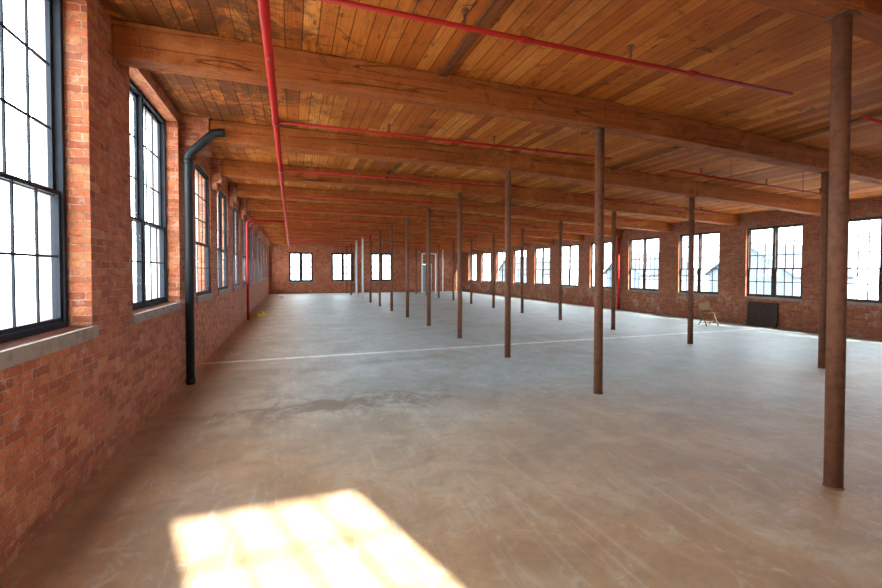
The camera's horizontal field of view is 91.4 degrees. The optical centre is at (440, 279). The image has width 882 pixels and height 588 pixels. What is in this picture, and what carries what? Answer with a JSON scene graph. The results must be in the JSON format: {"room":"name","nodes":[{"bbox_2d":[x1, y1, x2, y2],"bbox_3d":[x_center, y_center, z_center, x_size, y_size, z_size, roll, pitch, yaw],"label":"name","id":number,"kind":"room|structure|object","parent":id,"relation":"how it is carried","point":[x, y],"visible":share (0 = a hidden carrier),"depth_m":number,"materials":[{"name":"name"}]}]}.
{"room":"empty industrial loft","nodes":[
{"label":"empty industrial loft","id":0,"kind":"room"},
{"bbox_2d":[0,0,270,573],"bbox_3d":[-6.817,-0.587,14.877,0.736,4.550,35.920,0,1,-19],"label":"wall","id":1,"kind":"structure","parent":0,"point":[66,413],"depth_m":3.69,"materials":[{"name":"brick"}]},
{"bbox_2d":[0,0,98,370],"bbox_3d":[-2.644,-0.868,2.535,0.275,2.730,2.080,0,1,-19],"label":"window","id":2,"kind":"structure","parent":1,"relation":"in","point":[56,189],"depth_m":3.32,"materials":[{"name":"metal"}]},
{"bbox_2d":[129,78,182,324],"bbox_3d":[-3.617,-0.927,5.330,0.275,2.730,2.080,0,1,-19],"label":"window","id":3,"kind":"structure","parent":1,"relation":"in","point":[141,103],"depth_m":5.34,"materials":[{"name":"metal"}]},
{"bbox_2d":[183,128,224,384],"bbox_3d":[-3.562,-0.366,6.499,0.568,3.860,0.136,0,1,-19],"label":"drain pipe","id":4,"kind":"object","parent":1,"relation":"attached to","point":[190,379],"visible":1,"depth_m":6.39,"materials":[{"name":"metal"}]},
{"bbox_2d":[195,164,212,302],"bbox_3d":[-4.550,-0.854,8.078,0.230,2.470,1.560,0,1,-19],"label":"window","id":5,"kind":"structure","parent":1,"relation":"in","point":[203,297],"depth_m":8.49,"materials":[{"name":"metal"}]},
{"bbox_2d":[217,189,229,295],"bbox_3d":[-5.352,-0.903,10.382,0.230,2.470,1.800,0,1,-19],"label":"window","id":6,"kind":"structure","parent":1,"relation":"in","point":[223,290],"depth_m":10.38,"materials":[{"name":"metal"}]},
{"bbox_2d":[232,206,240,290],"bbox_3d":[-6.207,-0.954,12.836,0.230,2.470,1.800,0,1,-19],"label":"window","id":7,"kind":"structure","parent":1,"relation":"in","point":[235,280],"depth_m":12.85,"materials":[{"name":"metal"}]},
{"bbox_2d":[242,218,245,286],"bbox_3d":[-7.062,-1.006,15.291,0.230,2.470,1.800,0,1,-19],"label":"window","id":8,"kind":"structure","parent":1,"relation":"in","point":[244,220],"depth_m":15.52,"materials":[{"name":"metal"}]},
{"bbox_2d":[249,226,253,284],"bbox_3d":[-7.918,-1.057,17.746,0.230,2.470,1.800,0,1,-19],"label":"window","id":9,"kind":"structure","parent":1,"relation":"in","point":[250,228],"depth_m":18.07,"materials":[{"name":"metal"}]},
{"bbox_2d":[255,231,258,282],"bbox_3d":[-8.773,-1.108,20.201,0.230,2.470,1.800,0,1,-19],"label":"window","id":10,"kind":"structure","parent":1,"relation":"in","point":[256,280],"depth_m":20.95,"materials":[{"name":"metal"}]},
{"bbox_2d":[259,237,261,281],"bbox_3d":[-9.628,-1.160,22.656,0.230,2.470,1.800,0,1,-19],"label":"window","id":11,"kind":"structure","parent":1,"relation":"in","point":[260,279],"depth_m":23.40,"materials":[{"name":"metal"}]},
{"bbox_2d":[269,244,456,293],"bbox_3d":[-5.471,-0.991,34.169,15.250,4.550,0.360,0,1,-19],"label":"wall","id":12,"kind":"structure","parent":0,"point":[279,283],"depth_m":33.33,"materials":[{"name":"brick"}]},
{"bbox_2d":[289,252,313,282],"bbox_3d":[-10.515,-0.942,32.312,1.780,2.270,0.230,0,1,-19],"label":"window","id":13,"kind":"structure","parent":12,"relation":"in","point":[300,260],"depth_m":32.33,"materials":[{"name":"metal"}]},
{"bbox_2d":[331,253,354,281],"bbox_3d":[-7.607,-0.963,33.325,1.780,2.270,0.230,0,1,-19],"label":"window","id":14,"kind":"structure","parent":12,"relation":"in","point":[342,260],"depth_m":33.34,"materials":[{"name":"metal"}]},
{"bbox_2d":[371,253,389,281],"bbox_3d":[-4.755,-0.984,34.318,1.780,2.270,0.230,0,1,-19],"label":"window","id":15,"kind":"structure","parent":12,"relation":"in","point":[382,254],"depth_m":34.34,"materials":[{"name":"metal"}]},
{"bbox_2d":[421,264,431,291],"bbox_3d":[-1.202,-0.194,35.535,0.900,2.300,0.140,0,1,-19],"label":"door","id":16,"kind":"structure","parent":12,"relation":"in","point":[424,266],"depth_m":35.47,"materials":[{"name":"grey paint"}]},
{"bbox_2d":[0,291,881,587],"bbox_3d":[0.377,1.485,17.426,15.250,0.300,35.200,0,1,-19],"label":"floor","id":17,"kind":"structure","parent":0,"point":[330,440],"depth_m":3.72,"materials":[{"name":"concrete"}]},
{"bbox_2d":[246,219,284,319],"bbox_3d":[-6.208,-0.377,15.253,1.278,3.514,0.090,0,1,-19],"label":"riser pipe","id":18,"kind":"object","parent":17,"relation":"on","point":[250,220],"visible":1,"depth_m":15.03,"materials":[{"name":"metal"}]},
{"bbox_2d":[345,245,347,292],"bbox_3d":[-7.221,-0.819,32.949,0.180,3.658,0.160,0,1,-19],"label":"column","id":19,"kind":"structure","parent":17,"relation":"on","point":[345,245],"depth_m":32.92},
{"bbox_2d":[350,243,351,294],"bbox_3d":[-6.366,-0.768,30.494,0.180,3.658,0.160,0,1,-19],"label":"column","id":20,"kind":"structure","parent":17,"relation":"on","point":[350,243],"depth_m":30.45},
{"bbox_2d":[355,242,357,296],"bbox_3d":[-5.511,-0.716,28.039,0.180,3.658,0.160,0,1,-19],"label":"column","id":21,"kind":"structure","parent":17,"relation":"on","point":[355,242],"depth_m":27.99,"materials":[{"name":"metal"}]},
{"bbox_2d":[362,239,363,299],"bbox_3d":[-4.655,-0.665,25.584,0.180,3.658,0.160,0,1,-19],"label":"column","id":22,"kind":"structure","parent":17,"relation":"on","point":[362,239],"depth_m":25.54,"materials":[{"name":"metal"}]},
{"bbox_2d":[369,234,371,302],"bbox_3d":[-3.800,-0.614,23.129,0.180,3.658,0.160,0,1,-19],"label":"column","id":23,"kind":"structure","parent":17,"relation":"on","point":[370,279],"depth_m":23.08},
{"bbox_2d":[377,230,380,305],"bbox_3d":[-2.945,-0.562,20.674,0.180,3.658,0.160,0,1,-19],"label":"column","id":24,"kind":"structure","parent":17,"relation":"on","point":[379,232],"depth_m":20.63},
{"bbox_2d":[390,224,392,310],"bbox_3d":[-2.090,-0.511,18.220,0.180,3.658,0.160,0,1,-19],"label":"column","id":25,"kind":"structure","parent":17,"relation":"on","point":[391,225],"depth_m":18.17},
{"bbox_2d":[405,217,409,316],"bbox_3d":[-1.235,-0.459,15.765,0.180,3.658,0.160,0,1,-19],"label":"column","id":26,"kind":"structure","parent":17,"relation":"on","point":[407,218],"depth_m":15.71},
{"bbox_2d":[415,249,416,293],"bbox_3d":[-1.851,-0.681,32.068,0.180,3.418,0.160,0,1,-19],"label":"column","id":27,"kind":"structure","parent":17,"relation":"on","point":[415,249],"depth_m":32.02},
{"bbox_2d":[421,253,435,292],"bbox_3d":[-0.938,-0.543,33.554,1.190,3.080,0.090,0,1,-19],"label":"frame","id":28,"kind":"object","parent":17,"relation":"on","point":[421,253],"visible":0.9,"depth_m":33.39,"materials":[{"name":"grey paint"}]},
{"bbox_2d":[426,207,431,325],"bbox_3d":[-0.380,-0.408,13.310,0.180,3.658,0.160,0,1,-19],"label":"column","id":29,"kind":"structure","parent":17,"relation":"on","point":[428,208],"depth_m":13.27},
{"bbox_2d":[438,244,439,297],"bbox_3d":[-0.141,-0.578,27.158,0.180,3.418,0.160,0,1,-19],"label":"column","id":30,"kind":"structure","parent":17,"relation":"on","point":[438,244],"depth_m":27.11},
{"bbox_2d":[452,241,454,300],"bbox_3d":[0.714,-0.526,24.703,0.180,3.418,0.160,0,1,-19],"label":"column","id":31,"kind":"structure","parent":17,"relation":"on","point":[452,241],"depth_m":24.66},
{"bbox_2d":[455,192,463,338],"bbox_3d":[0.475,-0.356,10.855,0.180,3.658,0.160,0,1,-19],"label":"column","id":32,"kind":"structure","parent":17,"relation":"on","point":[459,195],"depth_m":10.81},
{"bbox_2d":[470,238,472,303],"bbox_3d":[1.569,-0.475,22.249,0.180,3.418,0.160,0,1,-19],"label":"column","id":33,"kind":"structure","parent":17,"relation":"on","point":[471,239],"depth_m":22.20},
{"bbox_2d":[492,233,495,307],"bbox_3d":[2.424,-0.424,19.794,0.180,3.418,0.160,0,1,-19],"label":"column","id":34,"kind":"structure","parent":17,"relation":"on","point":[493,234],"depth_m":19.75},
{"bbox_2d":[502,170,513,357],"bbox_3d":[1.313,-0.306,8.447,0.180,3.658,0.160,0,1,-19],"label":"column","id":35,"kind":"structure","parent":17,"relation":"on","point":[507,172],"depth_m":8.40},
{"bbox_2d":[520,228,524,312],"bbox_3d":[3.279,-0.372,17.339,0.180,3.418,0.160,0,1,-19],"label":"column","id":36,"kind":"structure","parent":17,"relation":"on","point":[522,229],"depth_m":17.29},
{"bbox_2d":[557,221,563,319],"bbox_3d":[4.134,-0.321,14.884,0.180,3.418,0.160,0,1,-19],"label":"column","id":37,"kind":"structure","parent":17,"relation":"on","point":[560,222],"depth_m":14.84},
{"bbox_2d":[591,126,608,394],"bbox_3d":[2.185,-0.254,5.946,0.180,3.658,0.160,0,1,-19],"label":"column","id":38,"kind":"structure","parent":17,"relation":"on","point":[599,130],"depth_m":5.90,"materials":[{"name":"wood"}]},
{"bbox_2d":[610,211,618,329],"bbox_3d":[4.989,-0.269,12.429,0.180,3.418,0.160,0,1,-19],"label":"column","id":39,"kind":"structure","parent":17,"relation":"on","point":[613,256],"depth_m":12.38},
{"bbox_2d":[617,237,619,309],"bbox_3d":[7.803,-0.286,18.885,0.107,3.180,0.110,0,1,-19],"label":"riser pipe","id":40,"kind":"object","parent":17,"relation":"on","point":[618,252],"visible":1,"depth_m":18.85,"materials":[{"name":"metal"}]},
{"bbox_2d":[686,196,695,343],"bbox_3d":[5.828,-0.219,10.022,0.180,3.418,0.160,0,1,-19],"label":"column","id":41,"kind":"structure","parent":17,"relation":"on","point":[692,198],"depth_m":9.98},
{"bbox_2d":[698,301,718,325],"bbox_3d":[8.388,1.056,13.515,0.410,0.742,0.453,0,1,-4],"label":"folding chair","id":42,"kind":"object","parent":17,"relation":"on","point":[701,306],"visible":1,"depth_m":13.64,"materials":[{"name":"beige metal"}]},
{"bbox_2d":[746,301,777,327],"bbox_3d":[9.846,1.055,13.195,0.094,0.740,0.880,0,1,-19],"label":"leaning board","id":43,"kind":"object","parent":17,"relation":"on","point":[763,314],"visible":1,"depth_m":13.16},
{"bbox_2d":[817,171,828,368],"bbox_3d":[6.699,-0.167,7.520,0.180,3.418,0.160,0,1,-19],"label":"column","id":44,"kind":"structure","parent":17,"relation":"on","point":[824,175],"depth_m":7.49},
{"bbox_2d":[822,8,862,490],"bbox_3d":[3.089,-0.199,3.349,0.180,3.658,0.160,0,1,-19],"label":"column","id":45,"kind":"structure","parent":17,"relation":"on","point":[842,22],"depth_m":3.31,"materials":[{"name":"wood"}]},
{"bbox_2d":[99,0,881,228],"bbox_3d":[0.377,-2.489,17.343,15.250,0.610,35.200,0,1,-19],"label":"ceiling","id":46,"kind":"structure","parent":0,"point":[736,40],"depth_m":5.07,"materials":[{"name":"brown wood"}]},
{"bbox_2d":[258,0,288,246],"bbox_3d":[-5.416,-2.338,15.021,0.086,0.590,34.580,0,1,-19],"label":"pipe","id":47,"kind":"object","parent":46,"relation":"hanging from","point":[263,5],"visible":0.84,"depth_m":3.93,"materials":[{"name":"metal"}]},
{"bbox_2d":[271,241,346,244],"bbox_3d":[-9.757,-2.814,32.023,5.364,0.366,0.250,0,1,-19],"label":"ceiling beam","id":48,"kind":"structure","parent":46,"relation":"attached to","point":[272,242],"depth_m":31.79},
{"bbox_2d":[270,239,350,242],"bbox_3d":[-8.902,-2.763,29.569,5.364,0.366,0.250,0,1,-19],"label":"ceiling beam","id":49,"kind":"structure","parent":46,"relation":"attached to","point":[278,240],"depth_m":29.30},
{"bbox_2d":[267,235,356,240],"bbox_3d":[-8.047,-2.711,27.114,5.364,0.366,0.250,0,1,-19],"label":"ceiling beam","id":50,"kind":"structure","parent":46,"relation":"attached to","point":[268,236],"depth_m":26.90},
{"bbox_2d":[265,231,362,237],"bbox_3d":[-7.192,-2.660,24.659,5.364,0.366,0.250,0,1,-19],"label":"ceiling beam","id":51,"kind":"structure","parent":46,"relation":"attached to","point":[266,232],"depth_m":24.49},
{"bbox_2d":[262,226,370,233],"bbox_3d":[-6.337,-2.609,22.204,5.364,0.366,0.250,0,1,-19],"label":"ceiling beam","id":52,"kind":"structure","parent":46,"relation":"attached to","point":[264,228],"depth_m":22.06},
{"bbox_2d":[258,219,379,229],"bbox_3d":[-5.482,-2.557,19.749,5.364,0.366,0.250,0,1,-19],"label":"ceiling beam","id":53,"kind":"structure","parent":46,"relation":"attached to","point":[289,223],"depth_m":19.64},
{"bbox_2d":[253,210,391,224],"bbox_3d":[-4.627,-2.506,17.294,5.364,0.366,0.250,0,1,-19],"label":"ceiling beam","id":54,"kind":"structure","parent":46,"relation":"attached to","point":[263,215],"depth_m":17.12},
{"bbox_2d":[246,199,407,217],"bbox_3d":[-3.772,-2.454,14.839,5.364,0.366,0.250,0,1,-19],"label":"ceiling beam","id":55,"kind":"structure","parent":46,"relation":"attached to","point":[251,204],"depth_m":14.63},
{"bbox_2d":[237,183,429,207],"bbox_3d":[-2.917,-2.403,12.385,5.364,0.366,0.250,0,1,-19],"label":"ceiling beam","id":56,"kind":"structure","parent":46,"relation":"attached to","point":[243,190],"depth_m":12.17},
{"bbox_2d":[288,232,389,235],"bbox_3d":[-4.711,-2.437,20.454,4.814,0.568,0.052,0,1,-19],"label":"pipe","id":57,"kind":"object","parent":46,"relation":"hanging from","point":[288,232],"visible":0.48,"depth_m":20.31,"materials":[{"name":"metal"}]},
{"bbox_2d":[222,159,460,193],"bbox_3d":[-2.062,-2.351,9.930,5.364,0.366,0.250,0,1,-19],"label":"ceiling beam","id":58,"kind":"structure","parent":46,"relation":"attached to","point":[237,169],"depth_m":9.69,"materials":[{"name":"wood"}]},
{"bbox_2d":[288,226,401,230],"bbox_3d":[-3.866,-2.386,18.028,4.814,0.568,0.052,0,1,-19],"label":"pipe","id":59,"kind":"object","parent":46,"relation":"hanging from","point":[288,226],"visible":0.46,"depth_m":17.94,"materials":[{"name":"metal"}]},
{"bbox_2d":[287,219,420,225],"bbox_3d":[-3.021,-2.335,15.601,4.814,0.568,0.052,0,1,-19],"label":"pipe","id":60,"kind":"object","parent":46,"relation":"hanging from","point":[287,219],"visible":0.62,"depth_m":15.50,"materials":[{"name":"metal"}]},
{"bbox_2d":[112,19,605,129],"bbox_3d":[-0.446,-2.248,4.987,5.564,0.367,0.250,0,1,-19],"label":"ceiling beam","id":61,"kind":"structure","parent":46,"relation":"attached to","point":[134,45],"depth_m":4.67,"materials":[{"name":"wood"}]},
{"bbox_2d":[209,119,510,171],"bbox_3d":[-1.138,-2.301,7.552,5.184,0.365,0.250,0,1,-19],"label":"ceiling beam","id":62,"kind":"structure","parent":46,"relation":"attached to","point":[238,135],"depth_m":7.34,"materials":[{"name":"wood"}]},
{"bbox_2d":[287,208,443,217],"bbox_3d":[-2.176,-2.284,13.175,4.814,0.568,0.060,0,1,-19],"label":"pipe","id":63,"kind":"object","parent":46,"relation":"hanging from","point":[333,208],"visible":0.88,"depth_m":13.09,"materials":[{"name":"metal"}]},
{"bbox_2d":[347,243,405,249],"bbox_3d":[-4.965,-2.715,33.695,4.774,0.575,0.250,0,1,-19],"label":"ceiling beam","id":64,"kind":"structure","parent":46,"relation":"attached to","point":[348,244],"depth_m":33.54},
{"bbox_2d":[285,193,475,205],"bbox_3d":[-1.330,-2.234,10.748,4.814,0.568,0.060,0,1,-19],"label":"pipe","id":65,"kind":"object","parent":46,"relation":"hanging from","point":[343,197],"visible":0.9,"depth_m":10.64,"materials":[{"name":"metal"}]},
{"bbox_2d":[351,241,415,247],"bbox_3d":[-4.109,-2.663,31.240,4.774,0.575,0.250,0,1,-19],"label":"ceiling beam","id":66,"kind":"structure","parent":46,"relation":"attached to","point":[359,242],"depth_m":31.11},
{"bbox_2d":[357,239,426,245],"bbox_3d":[-3.254,-2.612,28.785,4.774,0.575,0.250,0,1,-19],"label":"ceiling beam","id":67,"kind":"structure","parent":46,"relation":"attached to","point":[365,240],"depth_m":28.73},
{"bbox_2d":[387,162,403,174],"bbox_3d":[-0.825,-2.476,9.008,0.110,0.044,2.290,0,1,-19],"label":"batten","id":68,"kind":"object","parent":46,"relation":"attached to","point":[397,165],"visible":0.36,"depth_m":9.50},
{"bbox_2d":[363,235,438,243],"bbox_3d":[-2.399,-2.561,26.330,4.774,0.575,0.250,0,1,-19],"label":"ceiling beam","id":69,"kind":"structure","parent":46,"relation":"attached to","point":[364,236],"depth_m":26.18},
{"bbox_2d":[284,169,525,188],"bbox_3d":[-0.485,-2.183,8.322,4.814,0.568,0.060,0,1,-19],"label":"pipe","id":70,"kind":"object","parent":46,"relation":"hanging from","point":[290,170],"visible":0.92,"depth_m":8.18,"materials":[{"name":"metal"}]},
{"bbox_2d":[370,230,453,239],"bbox_3d":[-1.544,-2.509,23.875,4.774,0.575,0.250,0,1,-19],"label":"ceiling beam","id":71,"kind":"structure","parent":46,"relation":"attached to","point":[373,232],"depth_m":23.75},
{"bbox_2d":[380,224,471,237],"bbox_3d":[-0.689,-2.458,21.421,4.774,0.575,0.250,0,1,-19],"label":"ceiling beam","id":72,"kind":"structure","parent":46,"relation":"attached to","point":[419,230],"depth_m":21.25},
{"bbox_2d":[409,248,463,252],"bbox_3d":[-0.394,-2.508,35.291,4.894,0.575,0.250,0,1,-19],"label":"ceiling beam","id":73,"kind":"structure","parent":46,"relation":"attached to","point":[422,249],"depth_m":35.28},
{"bbox_2d":[392,217,494,233],"bbox_3d":[0.166,-2.406,18.966,4.774,0.575,0.250,0,1,-19],"label":"ceiling beam","id":74,"kind":"structure","parent":46,"relation":"attached to","point":[445,225],"depth_m":18.81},
{"bbox_2d":[280,120,610,159],"bbox_3d":[0.360,-2.132,5.895,4.814,0.568,0.060,0,1,-19],"label":"pipe","id":75,"kind":"object","parent":46,"relation":"hanging from","point":[281,122],"visible":0.88,"depth_m":5.71,"materials":[{"name":"metal"}]},
{"bbox_2d":[416,246,476,251],"bbox_3d":[0.461,-2.457,32.836,4.894,0.575,0.250,0,1,-19],"label":"ceiling beam","id":76,"kind":"structure","parent":46,"relation":"attached to","point":[423,247],"depth_m":32.66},
{"bbox_2d":[431,244,491,250],"bbox_3d":[1.316,-2.405,30.382,4.894,0.575,0.250,0,1,-19],"label":"ceiling beam","id":77,"kind":"structure","parent":46,"relation":"attached to","point":[433,245],"depth_m":30.40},
{"bbox_2d":[408,208,523,227],"bbox_3d":[1.021,-2.355,16.511,4.774,0.575,0.250,0,1,-19],"label":"ceiling beam","id":78,"kind":"structure","parent":46,"relation":"attached to","point":[448,216],"depth_m":16.36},
{"bbox_2d":[439,240,504,248],"bbox_3d":[2.171,-2.354,27.927,4.894,0.575,0.250,0,1,-19],"label":"ceiling beam","id":79,"kind":"structure","parent":46,"relation":"attached to","point":[440,241],"depth_m":27.84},
{"bbox_2d":[438,0,507,76],"bbox_3d":[0.427,-2.370,3.833,0.110,0.044,2.490,0,1,-19],"label":"batten","id":80,"kind":"object","parent":46,"relation":"attached to","point":[493,8],"visible":1,"depth_m":4.18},
{"bbox_2d":[454,237,528,246],"bbox_3d":[3.026,-2.303,25.472,4.894,0.575,0.250,0,1,-19],"label":"ceiling beam","id":81,"kind":"structure","parent":46,"relation":"attached to","point":[485,241],"depth_m":25.37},
{"bbox_2d":[430,196,562,220],"bbox_3d":[1.876,-2.303,14.056,4.774,0.575,0.250,0,1,-19],"label":"ceiling beam","id":82,"kind":"structure","parent":46,"relation":"attached to","point":[481,207],"depth_m":13.88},
{"bbox_2d":[451,225,545,236],"bbox_3d":[2.416,-2.159,17.499,4.301,0.678,0.052,0,1,-19],"label":"pipe","id":83,"kind":"object","parent":46,"relation":"hanging from","point":[483,225],"visible":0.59,"depth_m":17.35,"materials":[{"name":"metal"}]},
{"bbox_2d":[472,232,553,243],"bbox_3d":[3.881,-2.251,23.017,4.894,0.575,0.250,0,1,-19],"label":"ceiling beam","id":84,"kind":"structure","parent":46,"relation":"attached to","point":[474,234],"depth_m":22.96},
{"bbox_2d":[478,220,584,230],"bbox_3d":[3.261,-2.109,15.072,4.301,0.678,0.060,0,1,-19],"label":"pipe","id":85,"kind":"object","parent":46,"relation":"hanging from","point":[496,220],"visible":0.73,"depth_m":15.05,"materials":[{"name":"metal"}]},
{"bbox_2d":[460,179,616,211],"bbox_3d":[2.731,-2.252,11.601,4.774,0.575,0.250,0,1,-19],"label":"ceiling beam","id":86,"kind":"structure","parent":46,"relation":"attached to","point":[534,195],"depth_m":11.42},
{"bbox_2d":[495,226,583,240],"bbox_3d":[4.737,-2.200,20.562,4.894,0.575,0.250,0,1,-19],"label":"ceiling beam","id":87,"kind":"structure","parent":46,"relation":"attached to","point":[549,234],"depth_m":20.50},
{"bbox_2d":[312,0,792,95],"bbox_3d":[1.205,-2.098,3.469,4.814,0.584,0.060,0,1,-19],"label":"pipe","id":88,"kind":"object","parent":46,"relation":"hanging from","point":[522,39],"visible":1,"depth_m":3.30,"materials":[{"name":"metal"}]},
{"bbox_2d":[524,220,622,236],"bbox_3d":[5.592,-2.148,18.107,4.894,0.575,0.250,0,1,-19],"label":"ceiling beam","id":89,"kind":"structure","parent":46,"relation":"attached to","point":[589,230],"depth_m":17.90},
{"bbox_2d":[515,209,638,223],"bbox_3d":[4.106,-2.058,12.646,4.301,0.678,0.060,0,1,-19],"label":"pipe","id":90,"kind":"object","parent":46,"relation":"hanging from","point":[537,209],"visible":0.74,"depth_m":12.53,"materials":[{"name":"metal"}]},
{"bbox_2d":[510,152,695,196],"bbox_3d":[3.570,-2.201,9.194,4.774,0.575,0.250,0,1,-19],"label":"ceiling beam","id":91,"kind":"structure","parent":46,"relation":"attached to","point":[525,164],"depth_m":9.02,"materials":[{"name":"wood"}]},
{"bbox_2d":[563,211,671,231],"bbox_3d":[6.447,-2.097,15.652,4.894,0.575,0.250,0,1,-19],"label":"ceiling beam","id":92,"kind":"structure","parent":46,"relation":"attached to","point":[647,225],"depth_m":15.62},
{"bbox_2d":[573,195,715,213],"bbox_3d":[4.952,-2.007,10.219,4.301,0.678,0.060,0,1,-19],"label":"pipe","id":93,"kind":"object","parent":46,"relation":"hanging from","point":[654,205],"visible":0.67,"depth_m":10.21,"materials":[{"name":"metal"}]},
{"bbox_2d":[610,146,682,169],"bbox_3d":[3.997,-2.321,7.937,0.110,0.044,2.390,0,1,-19],"label":"batten","id":94,"kind":"object","parent":46,"relation":"attached to","point":[674,148],"visible":0.64,"depth_m":8.14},
{"bbox_2d":[617,199,739,225],"bbox_3d":[7.302,-2.045,13.198,4.894,0.575,0.250,0,1,-19],"label":"ceiling beam","id":95,"kind":"structure","parent":46,"relation":"attached to","point":[721,218],"depth_m":13.00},
{"bbox_2d":[603,101,828,172],"bbox_3d":[4.441,-2.149,6.692,4.774,0.575,0.250,0,1,-19],"label":"ceiling beam","id":96,"kind":"structure","parent":46,"relation":"attached to","point":[621,119],"depth_m":6.45,"materials":[{"name":"wood"}]},
{"bbox_2d":[669,168,820,194],"bbox_3d":[5.797,-1.956,7.793,4.301,0.678,0.060,0,1,-19],"label":"pipe","id":97,"kind":"object","parent":46,"relation":"hanging from","point":[670,170],"visible":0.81,"depth_m":7.65,"materials":[{"name":"metal"}]},
{"bbox_2d":[695,182,820,215],"bbox_3d":[8.140,-1.995,10.790,4.894,0.575,0.250,0,1,-19],"label":"ceiling beam","id":98,"kind":"structure","parent":46,"relation":"attached to","point":[704,191],"depth_m":10.53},
{"bbox_2d":[744,0,860,23],"bbox_3d":[0.458,-2.194,2.391,5.564,0.367,0.250,0,1,-19],"label":"ceiling beam","id":99,"kind":"structure","parent":46,"relation":"attached to","point":[813,10],"depth_m":3.19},
{"bbox_2d":[781,112,881,141],"bbox_3d":[5.924,-2.220,5.750,0.110,0.044,2.490,0,1,-19],"label":"batten","id":100,"kind":"object","parent":46,"relation":"attached to","point":[876,115],"visible":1,"depth_m":6.41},
{"bbox_2d":[825,0,881,44],"bbox_3d":[5.345,-2.095,4.095,4.774,0.575,0.250,0,1,-19],"label":"ceiling beam","id":101,"kind":"structure","parent":46,"relation":"attached to","point":[868,26],"depth_m":3.37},
{"bbox_2d":[850,155,881,184],"bbox_3d":[9.012,-1.942,8.288,4.894,0.575,0.250,0,1,-19],"label":"ceiling beam","id":102,"kind":"structure","parent":46,"relation":"attached to","point":[862,169],"depth_m":7.68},
{"bbox_2d":[864,116,881,123],"bbox_3d":[6.642,-1.905,5.366,4.301,0.678,0.060,0,1,-19],"label":"pipe","id":103,"kind":"object","parent":46,"relation":"hanging from","point":[866,117],"visible":1,"depth_m":4.69,"materials":[{"name":"metal"}]},
{"bbox_2d":[462,197,881,339],"bbox_3d":[7.667,-0.692,19.920,0.190,4.550,35.920,0,1,-19],"label":"wall","id":104,"kind":"structure","parent":0,"point":[863,321],"depth_m":14.85,"materials":[{"name":"brick"}]},
{"bbox_2d":[468,254,475,281],"bbox_3d":[2.553,-0.967,34.481,0.170,2.230,1.690,0,1,-19],"label":"window","id":105,"kind":"structure","parent":104,"relation":"in","point":[473,280],"depth_m":34.46,"materials":[{"name":"brown paint"}]},
{"bbox_2d":[481,252,490,282],"bbox_3d":[3.385,-0.917,32.092,0.170,2.230,1.690,0,1,-19],"label":"window","id":106,"kind":"structure","parent":104,"relation":"in","point":[486,264],"depth_m":32.09,"materials":[{"name":"white glass"}]},
{"bbox_2d":[495,251,504,283],"bbox_3d":[4.217,-0.867,29.703,0.170,2.230,1.690,0,1,-19],"label":"window","id":107,"kind":"structure","parent":104,"relation":"in","point":[502,252],"depth_m":29.86,"materials":[{"name":"white glass"}]},
{"bbox_2d":[513,249,526,284],"bbox_3d":[5.049,-0.817,27.314,0.170,2.230,1.690,0,1,-19],"label":"window","id":108,"kind":"structure","parent":104,"relation":"in","point":[515,257],"depth_m":27.72,"materials":[{"name":"glass"}]},
{"bbox_2d":[533,247,549,286],"bbox_3d":[5.881,-0.767,24.926,0.170,2.230,1.690,0,1,-19],"label":"window","id":109,"kind":"structure","parent":104,"relation":"in","point":[543,248],"depth_m":24.93,"materials":[{"name":"glass"}]},
{"bbox_2d":[558,244,577,287],"bbox_3d":[6.713,-0.717,22.537,0.170,2.230,1.690,0,1,-19],"label":"window","id":110,"kind":"structure","parent":104,"relation":"in","point":[569,277],"depth_m":22.50,"materials":[{"name":"glass"}]},
{"bbox_2d":[589,241,611,289],"bbox_3d":[7.545,-0.667,20.148,0.170,2.230,1.690,0,1,-19],"label":"window","id":111,"kind":"structure","parent":104,"relation":"in","point":[607,242],"depth_m":20.10,"materials":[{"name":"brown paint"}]},
{"bbox_2d":[627,237,658,292],"bbox_3d":[8.377,-0.617,17.759,0.170,2.230,1.690,0,1,-19],"label":"window","id":112,"kind":"structure","parent":104,"relation":"in","point":[644,249],"depth_m":17.75,"materials":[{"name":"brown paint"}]},
{"bbox_2d":[676,231,718,296],"bbox_3d":[9.210,-0.567,15.371,0.170,2.230,1.690,0,1,-19],"label":"window","id":113,"kind":"structure","parent":104,"relation":"in","point":[700,235],"depth_m":15.35,"materials":[{"name":"dark blue-grey painted metal"},{"name":"glass"},{"name":"grey concrete"}]},
{"bbox_2d":[743,223,802,301],"bbox_3d":[10.042,-0.517,12.982,0.170,2.230,1.690,0,1,-19],"label":"window","id":114,"kind":"structure","parent":104,"relation":"in","point":[775,241],"depth_m":12.98,"materials":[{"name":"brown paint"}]},
{"bbox_2d":[847,216,881,305],"bbox_3d":[10.874,-0.467,10.593,0.170,2.230,1.690,0,1,-19],"label":"window","id":115,"kind":"structure","parent":104,"relation":"in","point":[866,302],"depth_m":10.88,"materials":[{"name":"white glass"}]},
{"label":"outside","id":116,"kind":"structure","parent":0,"visible":0},
{"bbox_2d":[0,281,877,328],"bbox_3d":[-8.222,5.254,23.725,300.000,0.100,350.000,0,1,-19],"label":"ground","id":117,"kind":"structure","parent":116,"point":[25,295],"depth_m":83.09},
{"bbox_2d":[498,257,549,283],"bbox_3d":[17.790,-0.435,88.800,9.800,8.550,9.800,0,1,-21],"label":"neighbouring house","id":118,"kind":"structure","parent":117,"relation":"on","point":[539,272],"depth_m":85.35,"materials":[{"name":"grey"}]},
{"bbox_2d":[604,252,696,290],"bbox_3d":[32.007,0.038,66.224,9.800,8.550,9.800,0,1,-9],"label":"neighbouring house","id":119,"kind":"structure","parent":117,"relation":"on","point":[637,275],"depth_m":62.41,"materials":[{"name":"grey"}]},
{"bbox_2d":[703,243,862,298],"bbox_3d":[35.135,0.481,45.081,8.800,8.550,9.800,0,1,-15],"label":"neighbouring house","id":120,"kind":"structure","parent":117,"relation":"on","point":[754,247],"depth_m":42.13,"materials":[{"name":"grey"}]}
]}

